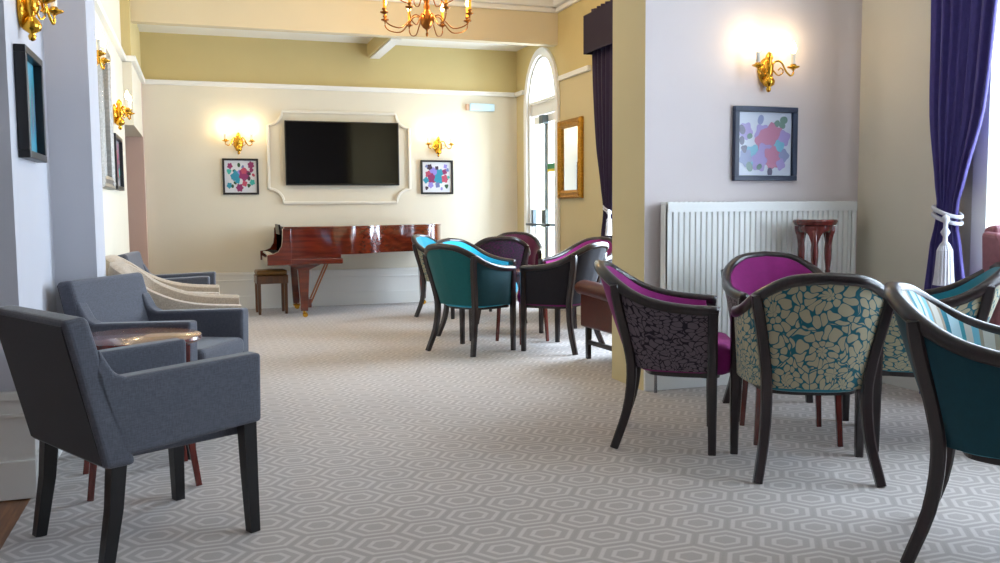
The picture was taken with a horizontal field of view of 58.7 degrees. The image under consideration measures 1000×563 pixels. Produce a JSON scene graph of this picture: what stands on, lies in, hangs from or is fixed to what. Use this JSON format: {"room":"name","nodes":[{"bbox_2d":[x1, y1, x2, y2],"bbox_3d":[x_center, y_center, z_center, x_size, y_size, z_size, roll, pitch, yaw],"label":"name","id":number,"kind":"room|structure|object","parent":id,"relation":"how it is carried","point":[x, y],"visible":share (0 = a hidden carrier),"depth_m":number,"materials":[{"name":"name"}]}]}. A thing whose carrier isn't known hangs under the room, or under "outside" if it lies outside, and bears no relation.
{"room":"hotel lounge","nodes":[
{"label":"hotel lounge","id":0,"kind":"room"},
{"bbox_2d":[0,498,30,549],"bbox_3d":[-1.935,1.185,-0.179,2.540,0.096,7.120,-2,5,-18],"label":"floor","id":1,"kind":"structure","parent":0,"point":[11,511],"depth_m":3.27,"materials":[{"name":"brown wood"}]},
{"bbox_2d":[0,0,56,391],"bbox_3d":[-3.193,-0.883,3.353,2.528,3.470,0.900,-2,5,-18],"label":"wall","id":2,"kind":"structure","parent":0,"point":[27,272],"depth_m":3.47,"materials":[{"name":"grey paint"}]},
{"bbox_2d":[13,43,46,162],"bbox_3d":[-1.933,-0.721,3.663,0.043,0.440,0.400,-2,5,-18],"label":"framed picture","id":3,"kind":"object","parent":2,"relation":"attached to","point":[28,70],"visible":1,"depth_m":3.59,"materials":[{"name":"black"}]},
{"bbox_2d":[27,61,36,151],"bbox_3d":[-1.947,-0.721,3.658,0.010,0.380,0.340,-2,5,-18],"label":"print","id":4,"kind":"object","parent":3,"relation":"attached to","point":[32,66],"depth_m":3.77,"materials":[{"name":"teal paper"}]},
{"bbox_2d":[0,391,62,500],"bbox_3d":[-3.106,0.638,3.461,2.463,0.420,0.895,-2,5,-18],"label":"baseboard","id":5,"kind":"structure","parent":2,"relation":"attached to","point":[19,451],"depth_m":3.42,"materials":[{"name":"white paint"}]},
{"bbox_2d":[17,0,63,40],"bbox_3d":[-1.875,-1.129,3.619,0.150,0.300,0.296,-2,5,-18],"label":"wall sconce","id":6,"kind":"object","parent":2,"relation":"attached to","point":[27,10],"visible":1,"depth_m":3.59,"materials":[{"name":"gold metal"}]},
{"bbox_2d":[42,0,105,313],"bbox_3d":[-3.315,-0.934,4.006,2.714,3.470,0.420,-2,5,-18],"label":"wall pier","id":7,"kind":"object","parent":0,"point":[70,52],"visible":0.33,"depth_m":4.24,"materials":[{"name":"grey paint"}]},
{"bbox_2d":[95,0,129,255],"bbox_3d":[-4.064,-1.088,5.990,2.560,3.470,3.830,-2,5,-18],"label":"wall","id":8,"kind":"structure","parent":0,"point":[115,202],"depth_m":7.30,"materials":[{"name":"beige paint"}]},
{"bbox_2d":[96,27,110,69],"bbox_3d":[-2.387,-1.325,5.230,0.150,0.300,0.336,-2,5,-18],"label":"wall sconce","id":9,"kind":"object","parent":8,"relation":"attached to","point":[101,51],"visible":0.45,"depth_m":5.14,"materials":[{"name":"gold metal"}]},
{"bbox_2d":[96,38,115,189],"bbox_3d":[-2.767,-1.152,6.226,0.050,1.000,0.800,-2,5,-18],"label":"wall mirror","id":10,"kind":"object","parent":8,"relation":"attached to","point":[104,76],"visible":0.69,"depth_m":6.42,"materials":[{"name":"silver metal"}]},
{"bbox_2d":[101,63,109,176],"bbox_3d":[-2.784,-1.151,6.221,0.010,0.838,0.638,-2,5,-18],"label":"mirror glass","id":11,"kind":"object","parent":10,"relation":"attached to","point":[105,74],"depth_m":6.45,"materials":[{"name":"grey mirror"}]},
{"bbox_2d":[94,0,144,82],"bbox_3d":[-3.030,-1.957,7.036,0.120,0.050,5.278,-2,5,-18],"label":"rail","id":12,"kind":"object","parent":8,"relation":"attached to","point":[99,8],"visible":1,"depth_m":7.20,"materials":[{"name":"white paint"}]},
{"bbox_2d":[114,133,124,190],"bbox_3d":[-3.073,-0.952,7.144,0.038,0.430,0.620,-2,5,-18],"label":"framed picture","id":13,"kind":"object","parent":8,"relation":"attached to","point":[118,145],"visible":0.84,"depth_m":7.30,"materials":[{"name":"black"}]},
{"bbox_2d":[116,141,119,185],"bbox_3d":[-3.084,-0.952,7.140,0.011,0.370,0.560,-2,5,-18],"label":"print","id":14,"kind":"object","parent":13,"relation":"attached to","point":[117,142],"depth_m":7.26,"materials":[{"name":"paper"}]},
{"bbox_2d":[113,91,134,129],"bbox_3d":[-3.042,-1.377,7.185,0.150,0.300,0.336,-2,5,-18],"label":"wall sconce","id":15,"kind":"object","parent":8,"relation":"attached to","point":[118,111],"visible":1,"depth_m":7.15,"materials":[{"name":"gold metal"}]},
{"bbox_2d":[119,0,142,136],"bbox_3d":[-4.484,-2.246,8.515,1.840,1.560,1.380,-2,5,-18],"label":"wall","id":16,"kind":"structure","parent":0,"point":[129,31],"depth_m":8.21,"materials":[{"name":"beige paint"}]},
{"bbox_2d":[125,32,148,269],"bbox_3d":[-4.716,-1.349,9.303,1.840,3.470,0.127,-2,5,-18],"label":"wall","id":17,"kind":"structure","parent":0,"point":[134,146],"depth_m":9.54,"materials":[{"name":"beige paint"}]},
{"bbox_2d":[140,32,516,274],"bbox_3d":[-2.608,-1.436,10.181,6.400,3.470,0.200,-2,5,-18],"label":"wall","id":18,"kind":"structure","parent":0,"point":[193,227],"depth_m":10.15,"materials":[{"name":"beige paint"}]},
{"bbox_2d":[222,127,254,153],"bbox_3d":[-2.908,-1.565,9.882,0.356,0.300,0.150,-2,5,-18],"label":"wall sconce","id":19,"kind":"object","parent":18,"relation":"attached to","point":[238,141],"visible":1,"depth_m":9.89,"materials":[{"name":"gold metal"}]},
{"bbox_2d":[222,158,258,194],"bbox_3d":[-2.911,-1.178,9.976,0.388,0.402,0.028,-2,5,-18],"label":"framed picture","id":20,"kind":"object","parent":18,"relation":"attached to","point":[240,175],"visible":1,"depth_m":9.98,"materials":[{"name":"black"}]},
{"bbox_2d":[141,79,514,96],"bbox_3d":[-1.825,-2.225,10.251,4.300,0.050,0.050,-2,5,-18],"label":"rail","id":21,"kind":"object","parent":18,"relation":"attached to","point":[147,81],"visible":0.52,"depth_m":10.17,"materials":[{"name":"white paint"}]},
{"bbox_2d":[266,110,410,203],"bbox_3d":[-1.851,-1.435,10.317,1.663,1.068,0.027,-2,5,-18],"label":"trim","id":22,"kind":"structure","parent":18,"relation":"attached to","point":[282,111],"depth_m":10.29,"materials":[{"name":"beige paint"}]},
{"bbox_2d":[284,120,399,185],"bbox_3d":[-1.821,-1.480,10.296,1.310,0.730,0.076,-2,5,-18],"label":"television","id":23,"kind":"object","parent":18,"relation":"attached to","point":[316,152],"visible":1,"depth_m":10.25,"materials":[{"name":"black plastic"}]},
{"bbox_2d":[216,267,516,308],"bbox_3d":[-1.810,0.067,10.442,4.300,0.420,0.035,-2,5,-18],"label":"baseboard","id":24,"kind":"structure","parent":18,"relation":"attached to","point":[376,285],"depth_m":10.43,"materials":[{"name":"white paint"}]},
{"bbox_2d":[420,160,452,193],"bbox_3d":[-0.758,-1.255,10.695,0.400,0.405,0.028,-2,5,-18],"label":"framed picture","id":25,"kind":"object","parent":18,"relation":"attached to","point":[436,175],"visible":1,"depth_m":10.70,"materials":[{"name":"black"}]},
{"bbox_2d":[426,131,453,156],"bbox_3d":[-0.728,-1.640,10.611,0.356,0.300,0.150,-2,5,-18],"label":"wall sconce","id":26,"kind":"object","parent":18,"relation":"attached to","point":[437,145],"visible":1,"depth_m":10.62,"materials":[{"name":"gold metal"}]},
{"bbox_2d":[466,103,494,111],"bbox_3d":[-0.239,-2.115,10.790,0.360,0.090,0.053,-2,5,-18],"label":"emergency light","id":27,"kind":"object","parent":18,"relation":"attached to","point":[472,106],"visible":1,"depth_m":10.76,"materials":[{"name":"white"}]},
{"bbox_2d":[137,24,527,50],"bbox_3d":[-1.643,-2.730,9.655,4.300,0.040,1.218,-2,5,-18],"label":"ceiling","id":28,"kind":"structure","parent":0,"point":[142,27],"depth_m":9.92,"materials":[{"name":"white paint"}]},
{"bbox_2d":[367,37,401,58],"bbox_3d":[-1.291,-2.645,9.780,0.120,0.155,1.218,-2,5,-18],"label":"cross beam","id":29,"kind":"structure","parent":28,"relation":"attached to","point":[375,43],"depth_m":9.91,"materials":[{"name":"yellow paint"}]},
{"bbox_2d":[0,298,999,562],"bbox_3d":[-0.664,0.853,3.811,7.500,0.100,13.900,-2,5,-18],"label":"floor","id":30,"kind":"structure","parent":0,"point":[374,445],"depth_m":3.71,"materials":[{"name":"carpet"}]},
{"bbox_2d":[0,305,260,562],"bbox_3d":[-1.240,0.473,3.009,0.580,0.800,0.666,4,6,42],"label":"armchair","id":31,"kind":"object","parent":30,"relation":"on","point":[104,408],"visible":1,"depth_m":2.81,"materials":[{"name":"grey fabric"}]},
{"bbox_2d":[83,328,201,500],"bbox_3d":[-1.488,0.521,3.655,0.520,0.602,0.520,-3,5,-27],"label":"side table","id":32,"kind":"object","parent":30,"relation":"on","point":[107,339],"visible":0.3,"depth_m":3.58,"materials":[{"name":"brown wood"}]},
{"bbox_2d":[57,272,248,459],"bbox_3d":[-1.623,0.375,4.255,0.666,0.800,0.580,0,5,10],"label":"armchair","id":33,"kind":"object","parent":30,"relation":"on","point":[121,301],"visible":0.44,"depth_m":4.28,"materials":[{"name":"grey fabric"}]},
{"bbox_2d":[105,255,219,293],"bbox_3d":[-2.173,0.237,5.794,0.725,0.835,0.698,-2,5,-17],"label":"armchair","id":34,"kind":"object","parent":30,"relation":"on","point":[198,288],"visible":0.13,"depth_m":6.05,"materials":[{"name":"beige fabric"}]},
{"bbox_2d":[117,251,215,284],"bbox_3d":[-2.550,0.171,6.883,0.666,0.800,0.580,-1,5,-13],"label":"armchair","id":35,"kind":"object","parent":30,"relation":"on","point":[134,257],"visible":0.27,"depth_m":6.87,"materials":[{"name":"grey fabric"}]},
{"bbox_2d":[108,261,241,309],"bbox_3d":[-1.814,0.295,5.042,0.725,0.835,0.698,-2,5,-17],"label":"armchair","id":36,"kind":"object","parent":30,"relation":"on","point":[165,297],"visible":0.19,"depth_m":5.15,"materials":[{"name":"fabric"}]},
{"bbox_2d":[254,268,287,314],"bbox_3d":[-2.491,0.106,9.676,0.330,0.475,0.300,-2,5,-21],"label":"stool","id":37,"kind":"object","parent":30,"relation":"on","point":[261,276],"visible":1,"depth_m":9.55,"materials":[{"name":"brown wood"}]},
{"bbox_2d":[260,223,440,316],"bbox_3d":[-1.566,-0.159,9.829,2.028,0.965,1.174,-2,5,-18],"label":"grand piano","id":38,"kind":"object","parent":30,"relation":"on","point":[303,248],"visible":0.91,"depth_m":9.22,"materials":[{"name":"brown wood"}]},
{"bbox_2d":[411,234,454,318],"bbox_3d":[-0.586,-0.067,9.328,0.666,0.864,0.617,2,5,23],"label":"tub chair","id":39,"kind":"object","parent":30,"relation":"on","point":[420,241],"visible":0.21,"depth_m":9.19,"materials":[{"name":"teal fabric"}]},
{"bbox_2d":[422,243,515,356],"bbox_3d":[-0.251,0.120,6.965,0.617,0.864,0.666,3,6,40],"label":"tub chair","id":40,"kind":"object","parent":30,"relation":"on","point":[460,279],"visible":1,"depth_m":6.77,"materials":[{"name":"teal fabric"}]},
{"bbox_2d":[436,238,517,340],"bbox_3d":[-0.230,0.053,7.806,0.666,0.864,0.617,4,6,41],"label":"tub chair","id":41,"kind":"object","parent":30,"relation":"on","point":[462,243],"visible":0.14,"depth_m":7.93,"materials":[{"name":"teal fabric"}]},
{"bbox_2d":[474,236,529,323],"bbox_3d":[-0.005,-0.029,8.808,0.617,0.864,0.666,-1,5,-4],"label":"tub chair","id":42,"kind":"object","parent":30,"relation":"on","point":[510,247],"visible":0.34,"depth_m":8.51,"materials":[{"name":"fabric"}]},
{"bbox_2d":[489,231,542,311],"bbox_3d":[0.171,-0.115,9.858,0.617,0.864,0.666,0,5,2],"label":"tub chair","id":43,"kind":"object","parent":30,"relation":"on","point":[536,248],"visible":0.27,"depth_m":9.99,"materials":[{"name":"fabric"}]},
{"bbox_2d":[495,268,548,344],"bbox_3d":[0.185,0.203,7.453,0.340,0.601,0.340,-4,6,-41],"label":"table","id":44,"kind":"object","parent":30,"relation":"on","point":[545,311],"visible":0.17,"depth_m":7.44,"materials":[{"name":"brown wood"}]},
{"bbox_2d":[517,241,608,354],"bbox_3d":[0.518,0.110,7.024,0.666,0.864,0.617,3,5,33],"label":"tub chair","id":45,"kind":"object","parent":30,"relation":"on","point":[551,285],"visible":0.85,"depth_m":6.80,"materials":[{"name":"fabric"}]},
{"bbox_2d":[538,236,611,338],"bbox_3d":[0.717,0.039,7.889,0.617,0.864,0.666,4,6,43],"label":"tub chair","id":46,"kind":"object","parent":30,"relation":"on","point":[578,245],"visible":0.13,"depth_m":8.03,"materials":[{"name":"fabric"}]},
{"bbox_2d":[574,280,611,358],"bbox_3d":[1.022,0.206,6.395,0.750,0.758,0.694,-2,5,-21],"label":"leather armchair","id":47,"kind":"object","parent":30,"relation":"on","point":[596,314],"visible":0.26,"depth_m":6.36,"materials":[{"name":"brown leather"}]},
{"bbox_2d":[594,260,730,455],"bbox_3d":[0.784,0.330,4.258,0.666,0.864,0.617,1,5,12],"label":"tub chair","id":48,"kind":"object","parent":30,"relation":"on","point":[662,332],"visible":1,"depth_m":4.00,"materials":[{"name":"fabric"}]},
{"bbox_2d":[721,251,849,420],"bbox_3d":[1.516,0.281,4.798,0.617,0.864,0.666,0,5,0],"label":"tub chair","id":49,"kind":"object","parent":30,"relation":"on","point":[746,273],"visible":0.26,"depth_m":4.99,"materials":[{"name":"fabric"}]},
{"bbox_2d":[739,379,842,446],"bbox_3d":[1.399,0.458,4.290,0.404,0.581,0.404,0,5,6],"label":"table","id":50,"kind":"object","parent":30,"relation":"on","point":[837,398],"visible":0.2,"depth_m":4.13,"materials":[{"name":"brown wood"}]},
{"bbox_2d":[730,272,893,487],"bbox_3d":[1.290,0.370,3.711,0.617,0.864,0.666,0,5,7],"label":"tub chair","id":51,"kind":"object","parent":30,"relation":"on","point":[815,334],"visible":0.99,"depth_m":3.51,"materials":[{"name":"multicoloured fabric"}]},
{"bbox_2d":[792,219,837,271],"bbox_3d":[1.885,0.143,5.344,0.260,1.030,0.260,1,5,19],"label":"plant stand","id":52,"kind":"object","parent":30,"relation":"on","point":[814,228],"visible":0.32,"depth_m":5.25,"materials":[{"name":"brown wood"}]},
{"bbox_2d":[873,262,999,451],"bbox_3d":[2.009,0.329,4.156,0.666,0.864,0.617,2,5,23],"label":"tub chair","id":53,"kind":"object","parent":30,"relation":"on","point":[976,295],"visible":0.33,"depth_m":3.96,"materials":[{"name":"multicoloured fabric"}]},
{"bbox_2d":[884,281,999,562],"bbox_3d":[1.558,0.442,2.800,0.666,0.864,0.617,2,5,32],"label":"tub chair","id":54,"kind":"object","parent":30,"relation":"on","point":[953,355],"visible":1,"depth_m":2.66,"materials":[{"name":"fabric"}]},
{"bbox_2d":[982,225,999,325],"bbox_3d":[2.579,0.250,4.087,0.585,1.015,0.544,-1,5,-12],"label":"leather armchair","id":55,"kind":"object","parent":30,"relation":"on","point":[990,237],"visible":0.33,"depth_m":4.15,"materials":[{"name":"red leather"}]},
{"bbox_2d":[515,0,609,257],"bbox_3d":[1.146,-1.335,8.571,0.290,3.470,5.248,-2,5,-18],"label":"wall","id":56,"kind":"structure","parent":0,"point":[580,218],"depth_m":9.35,"materials":[{"name":"paint"}]},
{"bbox_2d":[523,47,559,257],"bbox_3d":[0.514,-1.194,10.227,0.228,2.935,1.070,-2,5,-18],"label":"door","id":57,"kind":"structure","parent":56,"relation":"attached to","point":[545,111],"depth_m":10.32,"materials":[{"name":"white paint"}]},
{"bbox_2d":[517,291,580,314],"bbox_3d":[1.054,0.300,8.652,0.020,0.200,5.198,-2,5,-18],"label":"baseboard","id":58,"kind":"structure","parent":56,"relation":"attached to","point":[578,309],"depth_m":9.32,"materials":[{"name":"white paint"}]},
{"bbox_2d":[553,0,579,12],"bbox_3d":[1.145,-2.883,7.737,0.220,0.250,3.900,-2,5,-18],"label":"crown molding","id":59,"kind":"structure","parent":56,"relation":"attached to","point":[561,5],"depth_m":9.38,"materials":[{"name":"white paint"}]},
{"bbox_2d":[557,116,583,198],"bbox_3d":[0.735,-1.297,9.389,0.050,0.830,0.620,-2,5,-18],"label":"wall mirror","id":60,"kind":"object","parent":56,"relation":"attached to","point":[570,132],"visible":1,"depth_m":9.38,"materials":[{"name":"gold metal"}]},
{"bbox_2d":[562,126,576,190],"bbox_3d":[0.752,-1.298,9.395,0.010,0.677,0.467,-2,5,-18],"label":"mirror glass","id":61,"kind":"object","parent":60,"relation":"attached to","point":[569,133],"depth_m":9.42,"materials":[{"name":"beige mirror"}]},
{"bbox_2d":[583,1,612,54],"bbox_3d":[1.233,-2.268,7.502,0.238,0.360,2.070,-2,5,-18],"label":"pelmet","id":62,"kind":"object","parent":56,"relation":"attached to","point":[597,24],"visible":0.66,"depth_m":8.13,"materials":[{"name":"purple"}]},
{"bbox_2d":[591,0,612,237],"bbox_3d":[0.989,-1.085,8.295,0.137,2.980,0.690,-2,5,-18],"label":"curtain","id":63,"kind":"object","parent":62,"relation":"hanging from","point":[602,58],"visible":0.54,"depth_m":8.29,"materials":[{"name":"purple fabric"}]},
{"bbox_2d":[612,0,861,390],"bbox_3d":[1.607,-1.110,5.735,1.728,3.470,0.440,-2,5,-18],"label":"wall","id":64,"kind":"structure","parent":0,"point":[681,68],"depth_m":5.45,"materials":[{"name":"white paint"}]},
{"bbox_2d":[644,370,748,390],"bbox_3d":[1.594,0.535,5.610,1.518,0.210,0.030,-2,5,-18],"label":"baseboard","id":65,"kind":"structure","parent":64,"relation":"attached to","point":[663,382],"depth_m":5.44,"materials":[{"name":"white paint"}]},
{"bbox_2d":[654,201,856,392],"bbox_3d":[1.577,0.076,5.515,1.422,1.141,0.128,-2,5,-18],"label":"radiator","id":66,"kind":"object","parent":64,"relation":"attached to","point":[699,239],"visible":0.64,"depth_m":5.37,"materials":[{"name":"white metal"}]},
{"bbox_2d":[661,201,856,203],"bbox_3d":[1.611,-0.487,5.466,1.350,0.011,0.090,-2,5,-18],"label":"grille","id":67,"kind":"object","parent":66,"relation":"attached to","point":[739,202],"depth_m":5.44,"materials":[{"name":"white metal"}]},
{"bbox_2d":[732,106,797,180],"bbox_3d":[1.647,-0.854,5.516,0.455,0.455,0.033,-2,5,-18],"label":"framed picture","id":68,"kind":"object","parent":64,"relation":"attached to","point":[764,139],"visible":1,"depth_m":5.52,"materials":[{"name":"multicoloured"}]},
{"bbox_2d":[739,111,791,175],"bbox_3d":[1.644,-0.855,5.524,0.391,0.391,0.011,-2,5,-18],"label":"print","id":69,"kind":"object","parent":68,"relation":"attached to","point":[765,137],"depth_m":5.52,"materials":[{"name":"multicoloured paper"}]},
{"bbox_2d":[752,39,799,91],"bbox_3d":[1.661,-1.311,5.423,0.326,0.300,0.150,-2,5,-18],"label":"wall sconce","id":70,"kind":"object","parent":64,"relation":"attached to","point":[765,67],"visible":1,"depth_m":5.43,"materials":[{"name":"gold metal"}]},
{"bbox_2d":[856,0,999,289],"bbox_3d":[3.712,-0.827,2.017,0.250,3.470,7.970,-2,5,-18],"label":"wall","id":71,"kind":"structure","parent":0,"point":[896,184],"depth_m":5.43,"materials":[{"name":"beige paint"}]},
{"bbox_2d":[882,376,918,391],"bbox_3d":[3.579,0.696,2.122,0.035,0.420,7.830,-2,5,-18],"label":"baseboard","id":72,"kind":"structure","parent":71,"relation":"attached to","point":[910,383],"depth_m":5.43,"materials":[{"name":"white paint"}]},
{"bbox_2d":[919,0,997,393],"bbox_3d":[2.478,-0.920,4.847,0.203,3.180,0.540,-2,5,-18],"label":"curtain","id":73,"kind":"object","parent":71,"relation":"hanging from","point":[962,36],"visible":0.77,"depth_m":4.87,"materials":[{"name":"purple fabric"}]},
{"bbox_2d":[969,28,995,275],"bbox_3d":[3.140,-1.029,3.274,0.025,2.820,3.340,-2,5,-18],"label":"window","id":74,"kind":"structure","parent":71,"relation":"attached to","point":[982,151],"depth_m":4.83,"materials":[{"name":"white glass"}]},
{"bbox_3d":[-0.643,-2.733,3.538,7.600,0.150,13.900,-2,5,-18],"label":"ceiling","id":75,"kind":"structure","parent":0,"visible":0},
{"bbox_2d":[130,0,557,46],"bbox_3d":[-1.431,-2.798,9.013,4.300,0.585,0.120,-2,5,-18],"label":"ceiling beam","id":76,"kind":"structure","parent":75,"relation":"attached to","point":[330,17],"depth_m":8.93,"materials":[{"name":"paint"}]},
{"bbox_2d":[370,0,556,12],"bbox_3d":[-1.378,-2.952,8.839,4.280,0.250,0.220,-2,5,-18],"label":"crown molding","id":77,"kind":"structure","parent":76,"relation":"attached to","point":[546,6],"depth_m":9.38,"materials":[{"name":"white paint"}]},
{"bbox_2d":[380,0,473,36],"bbox_3d":[-0.624,-2.529,7.529,0.782,0.895,0.783,-1,5,-6],"label":"chandelier","id":78,"kind":"object","parent":75,"relation":"hanging from","point":[426,18],"visible":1,"depth_m":7.52,"materials":[{"name":"gold metal"}]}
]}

